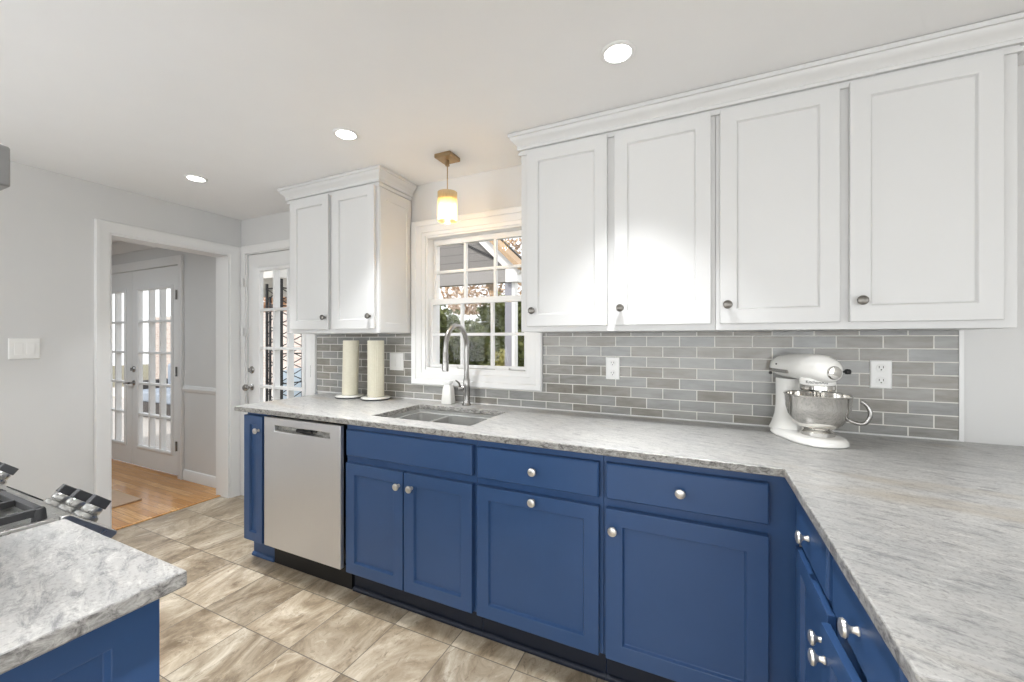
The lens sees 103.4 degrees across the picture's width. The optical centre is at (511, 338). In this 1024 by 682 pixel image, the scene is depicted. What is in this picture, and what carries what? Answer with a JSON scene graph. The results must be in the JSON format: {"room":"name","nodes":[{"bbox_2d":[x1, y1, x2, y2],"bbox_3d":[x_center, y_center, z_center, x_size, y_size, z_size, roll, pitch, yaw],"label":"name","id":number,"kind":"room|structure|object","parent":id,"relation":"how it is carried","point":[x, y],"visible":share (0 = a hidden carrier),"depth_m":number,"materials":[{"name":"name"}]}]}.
{"room":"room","nodes":[
{"label":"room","id":0,"kind":"room"},
{"bbox_2d":[0,161,240,513],"bbox_3d":[-3.498,0.152,0.998,0.165,2.305,5.400,0,0,25],"label":"wall","id":1,"kind":"structure","parent":0,"point":[47,217],"depth_m":2.42,"materials":[{"name":"paint"}]},
{"bbox_2d":[8,338,39,358],"bbox_3d":[-2.788,0.054,2.314,0.009,0.119,0.122,0,0,25],"label":"light switch","id":2,"kind":"object","parent":1,"relation":"attached to","point":[18,348],"visible":1,"depth_m":2.31,"materials":[{"name":"white plastic"}]},
{"bbox_2d":[94,219,239,528],"bbox_3d":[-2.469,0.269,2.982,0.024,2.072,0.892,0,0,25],"label":"trim","id":3,"kind":"structure","parent":1,"relation":"attached to","point":[102,229],"depth_m":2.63,"materials":[{"name":"paint"}]},
{"bbox_2d":[113,495,219,529],"bbox_3d":[-2.591,1.302,3.039,0.045,0.007,0.746,0,0,25],"label":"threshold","id":4,"kind":"structure","parent":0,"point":[215,496],"depth_m":3.01,"materials":[{"name":"brown wood"}]},
{"bbox_2d":[111,459,607,681],"bbox_3d":[-1.784,1.355,0.221,10.860,0.100,5.640,0,0,25],"label":"floor","id":5,"kind":"structure","parent":0,"point":[239,615],"depth_m":1.86,"materials":[{"name":"tile"}]},
{"bbox_2d":[0,462,116,537],"bbox_3d":[-1.442,0.827,0.789,0.760,0.936,0.783,0,0,25],"label":"gas range","id":6,"kind":"object","parent":5,"relation":"on","point":[19,510],"visible":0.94,"depth_m":0.94,"materials":[{"name":"silver metal"}]},
{"bbox_2d":[0,507,59,536],"bbox_3d":[-1.466,0.397,0.736,0.760,0.024,0.667,0,0,25],"label":"stove","id":7,"kind":"object","parent":6,"relation":"in","point":[51,515],"depth_m":0.86,"materials":[{"name":"silver metal"}]},
{"bbox_2d":[0,598,159,681],"bbox_3d":[-0.923,0.861,0.486,0.424,0.884,0.668,0,0,25],"label":"base cabinet","id":8,"kind":"object","parent":5,"relation":"on","point":[126,648],"visible":0.4,"depth_m":0.63,"materials":[{"name":"blue wood"}]},
{"bbox_2d":[0,519,186,674],"bbox_3d":[-0.905,0.405,0.477,0.470,0.027,0.678,0,0,25],"label":"countertop","id":9,"kind":"structure","parent":8,"relation":"on","point":[61,581],"depth_m":0.65,"materials":[{"name":"stone"}]},
{"bbox_2d":[112,489,141,507],"bbox_3d":[-4.346,1.298,2.871,2.096,0.011,1.878,0,0,25],"label":"area rug","id":10,"kind":"object","parent":5,"relation":"on","point":[119,498],"visible":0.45,"depth_m":3.28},
{"bbox_2d":[244,412,276,561],"bbox_3d":[-1.380,0.863,2.617,0.197,0.881,0.666,0,0,25],"label":"base cabinet","id":11,"kind":"object","parent":5,"relation":"on","point":[253,422],"visible":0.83,"depth_m":2.35,"materials":[{"name":"blue wood"}]},
{"bbox_2d":[264,416,354,588],"bbox_3d":[-1.002,0.868,2.453,0.610,0.870,0.632,0,0,25],"label":"dishwasher","id":12,"kind":"object","parent":5,"relation":"on","point":[305,460],"visible":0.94,"depth_m":2.15,"materials":[{"name":"silver metal"}]},
{"bbox_2d":[346,413,482,635],"bbox_3d":[-0.378,0.863,2.150,0.762,0.881,0.666,0,0,25],"label":"base cabinet","id":13,"kind":"object","parent":5,"relation":"on","point":[411,497],"visible":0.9,"depth_m":1.86,"materials":[{"name":"blue wood"}]},
{"bbox_2d":[477,440,606,680],"bbox_3d":[0.213,0.863,1.874,0.541,0.881,0.666,0,0,25],"label":"base cabinet","id":14,"kind":"object","parent":5,"relation":"on","point":[540,511],"visible":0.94,"depth_m":1.60,"materials":[{"name":"blue wood"}]},
{"bbox_2d":[234,392,1023,681],"bbox_3d":[-0.011,0.405,1.524,3.628,0.028,1.495,0,0,25],"label":"countertop","id":15,"kind":"structure","parent":14,"relation":"on","point":[927,535],"depth_m":1.00,"materials":[{"name":"stone"}]},
{"bbox_2d":[335,393,364,398],"bbox_3d":[-1.087,0.239,2.715,0.190,0.301,0.190,0,0,25],"label":"paper towel holder","id":16,"kind":"object","parent":15,"relation":"on","point":[359,395],"visible":0.41,"depth_m":2.65,"materials":[{"name":"white ceramic"}]},
{"bbox_2d":[342,340,358,394],"bbox_3d":[-1.082,0.191,2.712,0.112,0.362,0.102,0,0,25],"label":"paper towel roll","id":17,"kind":"object","parent":16,"relation":"in","point":[350,365],"visible":1,"depth_m":2.67,"materials":[{"name":"white paper"}]},
{"bbox_2d":[360,395,390,400],"bbox_3d":[-0.886,0.239,2.632,0.190,0.301,0.190,0,0,25],"label":"paper towel holder","id":18,"kind":"object","parent":15,"relation":"on","point":[385,397],"visible":0.48,"depth_m":2.57,"materials":[{"name":"white ceramic"}]},
{"bbox_2d":[367,340,383,396],"bbox_3d":[-0.886,0.191,2.632,0.104,0.362,0.104,0,0,25],"label":"paper towel roll","id":19,"kind":"object","parent":18,"relation":"in","point":[375,348],"visible":1,"depth_m":2.59,"materials":[{"name":"white paper"}]},
{"bbox_2d":[388,409,495,425],"bbox_3d":[-0.372,0.526,2.128,0.611,0.214,0.418,0,0,25],"label":"sink","id":20,"kind":"object","parent":15,"relation":"in","point":[428,415],"visible":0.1,"depth_m":2.31,"materials":[{"name":"metal"}]},
{"bbox_2d":[441,380,455,403],"bbox_3d":[-0.386,0.321,2.450,0.075,0.138,0.062,0,0,25],"label":"soap bottle","id":21,"kind":"object","parent":15,"relation":"on","point":[448,394],"visible":1,"depth_m":2.43,"materials":[{"name":"white ceramic"}]},
{"bbox_2d":[442,323,470,405],"bbox_3d":[-0.322,0.151,2.297,0.076,0.480,0.264,0,0,25],"label":"faucet","id":22,"kind":"object","parent":15,"relation":"on","point":[465,387],"visible":1,"depth_m":2.37,"materials":[{"name":"silver metal"}]},
{"bbox_2d":[769,353,872,448],"bbox_3d":[1.167,0.223,1.595,0.233,0.335,0.346,0,0,3],"label":"stand mixer","id":23,"kind":"object","parent":15,"relation":"on","point":[808,416],"visible":1,"depth_m":1.49,"materials":[{"name":"metal"}]},
{"bbox_2d":[783,390,872,437],"bbox_3d":[1.175,0.284,1.521,0.259,0.156,0.214,0,0,25],"label":"bowl","id":24,"kind":"object","parent":23,"relation":"on","point":[806,413],"depth_m":1.48,"materials":[{"name":"silver metal"}]},
{"bbox_2d":[604,456,798,681],"bbox_3d":[0.734,0.863,1.631,0.605,0.881,0.666,0,0,25],"label":"base cabinet","id":25,"kind":"object","parent":5,"relation":"on","point":[700,562],"visible":0.97,"depth_m":1.36,"materials":[{"name":"blue wood"}]},
{"bbox_2d":[795,497,908,681],"bbox_3d":[0.934,0.863,0.744,0.636,0.881,0.835,0,0,25],"label":"base cabinet","id":26,"kind":"object","parent":5,"relation":"on","point":[837,640],"visible":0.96,"depth_m":0.88,"materials":[{"name":"blue wood"}]},
{"bbox_2d":[0,0,1023,242],"bbox_3d":[-1.784,-1.050,0.221,10.860,0.100,5.640,0,0,25],"label":"ceiling","id":27,"kind":"structure","parent":0,"point":[248,98],"depth_m":1.52,"materials":[{"name":"paint"}]},
{"bbox_2d":[0,144,9,190],"bbox_3d":[-1.482,-0.651,0.702,0.760,0.691,0.604,0,0,25],"label":"range hood","id":28,"kind":"object","parent":27,"relation":"attached to","point":[4,150],"visible":1,"depth_m":0.81,"materials":[{"name":"metal"}]},
{"bbox_2d":[184,174,207,182],"bbox_3d":[-1.965,-0.997,2.517,0.120,0.006,0.120,0,0,25],"label":"recessed light","id":29,"kind":"object","parent":27,"relation":"in","point":[195,178],"visible":1,"depth_m":2.51,"materials":[{"name":"white plastic"}]},
{"bbox_2d":[332,128,358,140],"bbox_3d":[-0.810,-0.997,1.973,0.120,0.006,0.120,0,0,25],"label":"recessed light","id":30,"kind":"object","parent":27,"relation":"in","point":[347,134],"visible":1,"depth_m":1.97,"materials":[{"name":"white plastic"}]},
{"bbox_2d":[434,151,459,223],"bbox_3d":[-0.352,-0.821,2.207,0.106,0.356,0.106,0,0,25],"label":"pendant light","id":31,"kind":"object","parent":27,"relation":"hanging from","point":[446,202],"visible":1,"depth_m":2.18,"materials":[{"name":"white glass"}]},
{"bbox_2d":[600,40,635,64],"bbox_3d":[0.369,-0.997,1.412,0.120,0.006,0.120,0,0,25],"label":"recessed light","id":32,"kind":"object","parent":27,"relation":"in","point":[617,52],"visible":1,"depth_m":1.41,"materials":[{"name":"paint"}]},
{"bbox_2d":[112,65,1023,546],"bbox_3d":[-0.613,0.152,2.709,10.600,2.305,0.140,0,0,25],"label":"wall","id":33,"kind":"structure","parent":0,"point":[993,358],"depth_m":2.47,"materials":[{"name":"paint"}]},
{"bbox_2d":[112,242,155,254],"bbox_3d":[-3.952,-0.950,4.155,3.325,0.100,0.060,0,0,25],"label":"ceiling","id":34,"kind":"structure","parent":33,"relation":"attached to","point":[118,247],"depth_m":4.16,"materials":[{"name":"paint"}]},
{"bbox_2d":[112,266,177,474],"bbox_3d":[-3.922,0.297,4.173,1.770,1.985,0.102,0,0,25],"label":"door","id":35,"kind":"structure","parent":33,"relation":"in","point":[132,450],"depth_m":4.12,"materials":[{"name":"paint"}]},
{"bbox_2d":[112,255,183,479],"bbox_3d":[-3.935,0.261,4.167,1.925,2.088,0.024,0,0,25],"label":"trim","id":36,"kind":"structure","parent":33,"relation":"attached to","point":[178,260],"depth_m":3.77,"materials":[{"name":"paint"}]},
{"bbox_2d":[182,385,215,394],"bbox_3d":[-2.745,0.460,3.615,0.680,0.060,0.020,0,0,25],"label":"trim","id":37,"kind":"structure","parent":33,"relation":"attached to","point":[186,388],"depth_m":3.64,"materials":[{"name":"paint"}]},
{"bbox_2d":[183,469,215,487],"bbox_3d":[-2.743,1.258,3.617,0.680,0.095,0.014,0,0,25],"label":"baseboard","id":38,"kind":"structure","parent":33,"relation":"attached to","point":[188,475],"depth_m":3.64,"materials":[{"name":"paint"}]},
{"bbox_2d":[242,250,310,403],"bbox_3d":[-1.855,0.296,3.209,0.792,1.993,0.117,0,0,25],"label":"door","id":39,"kind":"structure","parent":33,"relation":"in","point":[275,262],"depth_m":3.27,"materials":[{"name":"paint"}]},
{"bbox_2d":[240,278,248,286],"bbox_3d":[-2.231,-0.470,3.372,0.061,0.072,0.030,0,0,-20],"label":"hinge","id":40,"kind":"structure","parent":39,"relation":"attached to","point":[241,279],"depth_m":3.37,"materials":[{"name":"paint"}]},
{"bbox_2d":[240,327,248,335],"bbox_3d":[-2.231,-0.060,3.372,0.061,0.072,0.030,0,0,-20],"label":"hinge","id":41,"kind":"structure","parent":39,"relation":"attached to","point":[241,328],"depth_m":3.37,"materials":[{"name":"paint"}]},
{"bbox_2d":[240,239,317,495],"bbox_3d":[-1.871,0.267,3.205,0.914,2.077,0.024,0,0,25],"label":"trim","id":42,"kind":"structure","parent":33,"relation":"attached to","point":[283,244],"depth_m":3.37,"materials":[{"name":"paint"}]},
{"bbox_2d":[277,165,416,333],"bbox_3d":[-1.088,-0.516,2.652,0.884,0.962,0.337,0,0,25],"label":"upper cabinet","id":43,"kind":"object","parent":33,"relation":"attached to","point":[350,232],"visible":1,"depth_m":2.50,"materials":[{"name":"white wood"}]},
{"bbox_2d":[411,206,542,391],"bbox_3d":[-0.212,-0.233,2.504,0.904,1.049,0.168,0,0,25],"label":"window","id":44,"kind":"structure","parent":33,"relation":"in","point":[426,301],"depth_m":2.53,"materials":[{"name":"paint"}]},
{"bbox_2d":[521,112,714,332],"bbox_3d":[0.483,-0.515,1.920,0.854,0.961,0.337,0,0,25],"label":"upper cabinet","id":45,"kind":"object","parent":33,"relation":"attached to","point":[618,231],"visible":0.98,"depth_m":1.77,"materials":[{"name":"white wood"}]},
{"bbox_2d":[317,330,963,441],"bbox_3d":[0.131,0.179,2.278,3.500,0.424,0.012,0,0,25],"label":"tile backsplash","id":46,"kind":"structure","parent":33,"relation":"attached to","point":[716,377],"depth_m":1.90,"materials":[{"name":"tile"}]},
{"bbox_2d":[390,353,403,370],"bbox_3d":[-0.769,0.150,2.690,0.116,0.115,0.008,0,0,25],"label":"light switch","id":47,"kind":"object","parent":46,"relation":"attached to","point":[396,359],"visible":1,"depth_m":2.69,"materials":[{"name":"white plastic"}]},
{"bbox_2d":[606,357,619,378],"bbox_3d":[0.520,0.151,2.089,0.070,0.114,0.009,0,0,25],"label":"outlet","id":48,"kind":"object","parent":46,"relation":"attached to","point":[612,363],"visible":1,"depth_m":2.09,"materials":[{"name":"white plastic"}]},
{"bbox_2d":[609,360,615,365],"bbox_3d":[0.518,0.125,2.087,0.033,0.033,0.002,0,0,25],"label":"receptacle","id":49,"kind":"object","parent":48,"relation":"attached to","point":[611,362],"depth_m":2.09,"materials":[{"name":"white plastic"}]},
{"bbox_2d":[609,370,615,376],"bbox_3d":[0.518,0.177,2.087,0.033,0.033,0.002,0,0,25],"label":"receptacle","id":50,"kind":"object","parent":48,"relation":"attached to","point":[612,373],"depth_m":2.09,"materials":[{"name":"white plastic"}]},
{"bbox_2d":[870,360,891,388],"bbox_3d":[1.492,0.143,1.636,0.070,0.114,0.009,0,0,25],"label":"outlet","id":51,"kind":"object","parent":46,"relation":"attached to","point":[880,370],"visible":1,"depth_m":1.63,"materials":[{"name":"white plastic"}]},
{"bbox_2d":[876,364,886,371],"bbox_3d":[1.491,0.117,1.633,0.033,0.033,0.002,0,0,25],"label":"receptacle","id":52,"kind":"object","parent":51,"relation":"attached to","point":[879,367],"depth_m":1.63,"materials":[{"name":"white plastic"}]},
{"bbox_2d":[876,377,886,384],"bbox_3d":[1.491,0.169,1.633,0.033,0.033,0.002,0,0,25],"label":"receptacle","id":53,"kind":"object","parent":51,"relation":"attached to","point":[879,380],"depth_m":1.63,"materials":[{"name":"white plastic"}]},
{"bbox_2d":[508,12,1023,157],"bbox_3d":[0.869,-0.949,1.740,1.807,0.097,0.337,0,0,25],"label":"crown molding","id":54,"kind":"structure","parent":33,"relation":"attached to","point":[1006,33],"depth_m":1.49,"materials":[{"name":"white wood"}]},
{"bbox_2d":[714,50,1017,331],"bbox_3d":[1.256,-0.515,1.559,0.850,0.961,0.337,0,0,25],"label":"upper cabinet","id":55,"kind":"object","parent":33,"relation":"attached to","point":[890,201],"visible":0.99,"depth_m":1.41,"materials":[{"name":"white wood"}]},
{"label":"outside","id":56,"kind":"structure","parent":0,"visible":0},
{"bbox_2d":[113,364,147,386],"bbox_3d":[-2.702,1.605,20.234,38.000,0.200,29.860,0,0,25],"label":"ground","id":57,"kind":"structure","parent":56,"point":[145,366],"depth_m":17.65,"materials":[{"name":"beige"}]},
{"bbox_2d":[113,398,170,450],"bbox_3d":[-5.319,1.430,6.339,9.000,0.150,2.458,0,0,25],"label":"deck","id":58,"kind":"object","parent":57,"relation":"on","point":[145,418],"depth_m":5.99,"materials":[{"name":"beige wood"}]},
{"bbox_2d":[143,363,170,415],"bbox_3d":[-5.912,0.904,7.199,1.800,0.899,0.800,0,0,25],"label":"sofa","id":59,"kind":"object","parent":58,"relation":"on","point":[168,380],"visible":0.03,"depth_m":6.93,"materials":[{"name":"wicker"}]},
{"bbox_2d":[143,388,170,401],"bbox_3d":[-6.306,0.995,7.234,0.735,0.180,0.530,0,0,25],"label":"seat cushion","id":60,"kind":"object","parent":59,"relation":"on","point":[145,390],"depth_m":6.97,"materials":[{"name":"fabric"}]},
{"bbox_2d":[156,391,170,404],"bbox_3d":[-5.631,0.995,6.919,0.735,0.180,0.530,0,0,25],"label":"seat cushion","id":61,"kind":"object","parent":59,"relation":"on","point":[168,393],"depth_m":6.70,"materials":[{"name":"fabric"}]},
{"bbox_2d":[168,363,170,387],"bbox_3d":[-6.158,0.770,7.551,0.735,0.630,0.150,0,0,25],"label":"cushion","id":62,"kind":"object","parent":59,"relation":"on","point":[169,365],"depth_m":7.60,"materials":[{"name":"fabric"}]},
{"bbox_2d":[263,269,301,401],"bbox_3d":[-3.566,-0.045,6.077,2.420,2.800,1.570,0,0,25],"label":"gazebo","id":63,"kind":"object","parent":58,"relation":"on","point":[268,275],"visible":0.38,"depth_m":5.10,"materials":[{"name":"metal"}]},
{"bbox_2d":[283,368,300,398],"bbox_3d":[-3.286,0.904,6.250,0.600,0.899,0.400,0,0,25],"label":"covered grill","id":64,"kind":"object","parent":58,"relation":"on","point":[298,374],"visible":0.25,"depth_m":6.04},
{"bbox_2d":[113,387,272,401],"bbox_3d":[-6.393,1.435,11.727,8.500,0.140,6.398,0,0,25],"label":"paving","id":65,"kind":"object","parent":57,"relation":"on","point":[113,387],"depth_m":10.13,"materials":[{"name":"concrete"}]},
{"bbox_2d":[156,311,300,384],"bbox_3d":[-8.780,0.380,12.288,7.700,2.250,0.200,0,0,25],"label":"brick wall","id":66,"kind":"structure","parent":57,"relation":"on","point":[168,324],"depth_m":11.31,"materials":[{"name":"beige brick"}]},
{"bbox_2d":[263,297,286,311],"bbox_3d":[-8.052,-0.825,13.902,5.650,4.665,2.989,0,0,25],"label":"tree","id":67,"kind":"object","parent":57,"relation":"on","point":[285,299],"visible":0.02,"depth_m":13.55,"materials":[{"name":"orange plant"}]},
{"bbox_2d":[440,305,469,364],"bbox_3d":[-1.643,0.331,9.071,1.504,2.353,1.172,0,0,25],"label":"shrub","id":68,"kind":"object","parent":57,"relation":"on","point":[446,322],"visible":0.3,"depth_m":8.81,"materials":[{"name":"green plant"}]},
{"bbox_2d":[440,239,520,365],"bbox_3d":[-1.757,-0.778,6.619,4.411,4.566,0.540,0,0,25],"label":"porch","id":69,"kind":"object","parent":57,"relation":"on","point":[480,254],"visible":0.24,"depth_m":5.82,"materials":[{"name":"grey wood"}]},
{"bbox_2d":[440,237,520,315],"bbox_3d":[-0.541,-0.918,10.619,3.250,4.851,1.515,0,0,25],"label":"tree","id":70,"kind":"object","parent":57,"relation":"on","point":[468,309],"visible":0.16,"depth_m":10.60,"materials":[{"name":"beige plant"}]},
{"bbox_2d":[465,315,502,365],"bbox_3d":[-0.883,0.453,9.815,1.901,2.113,0.675,0,0,25],"label":"shrub","id":71,"kind":"object","parent":57,"relation":"on","point":[475,343],"visible":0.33,"depth_m":9.63,"materials":[{"name":"green plant"}]},
{"bbox_2d":[471,292,523,366],"bbox_3d":[-0.145,0.262,8.378,1.432,2.491,1.142,0,0,25],"label":"shrub","id":72,"kind":"object","parent":57,"relation":"on","point":[499,307],"visible":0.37,"depth_m":8.12,"materials":[{"name":"green plant"}]},
{"bbox_2d":[490,348,504,365],"bbox_3d":[-0.134,0.817,6.687,0.513,1.378,0.623,0,0,25],"label":"shrub","id":73,"kind":"object","parent":57,"relation":"on","point":[501,355],"visible":0.17,"depth_m":6.68,"materials":[{"name":"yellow plant"}]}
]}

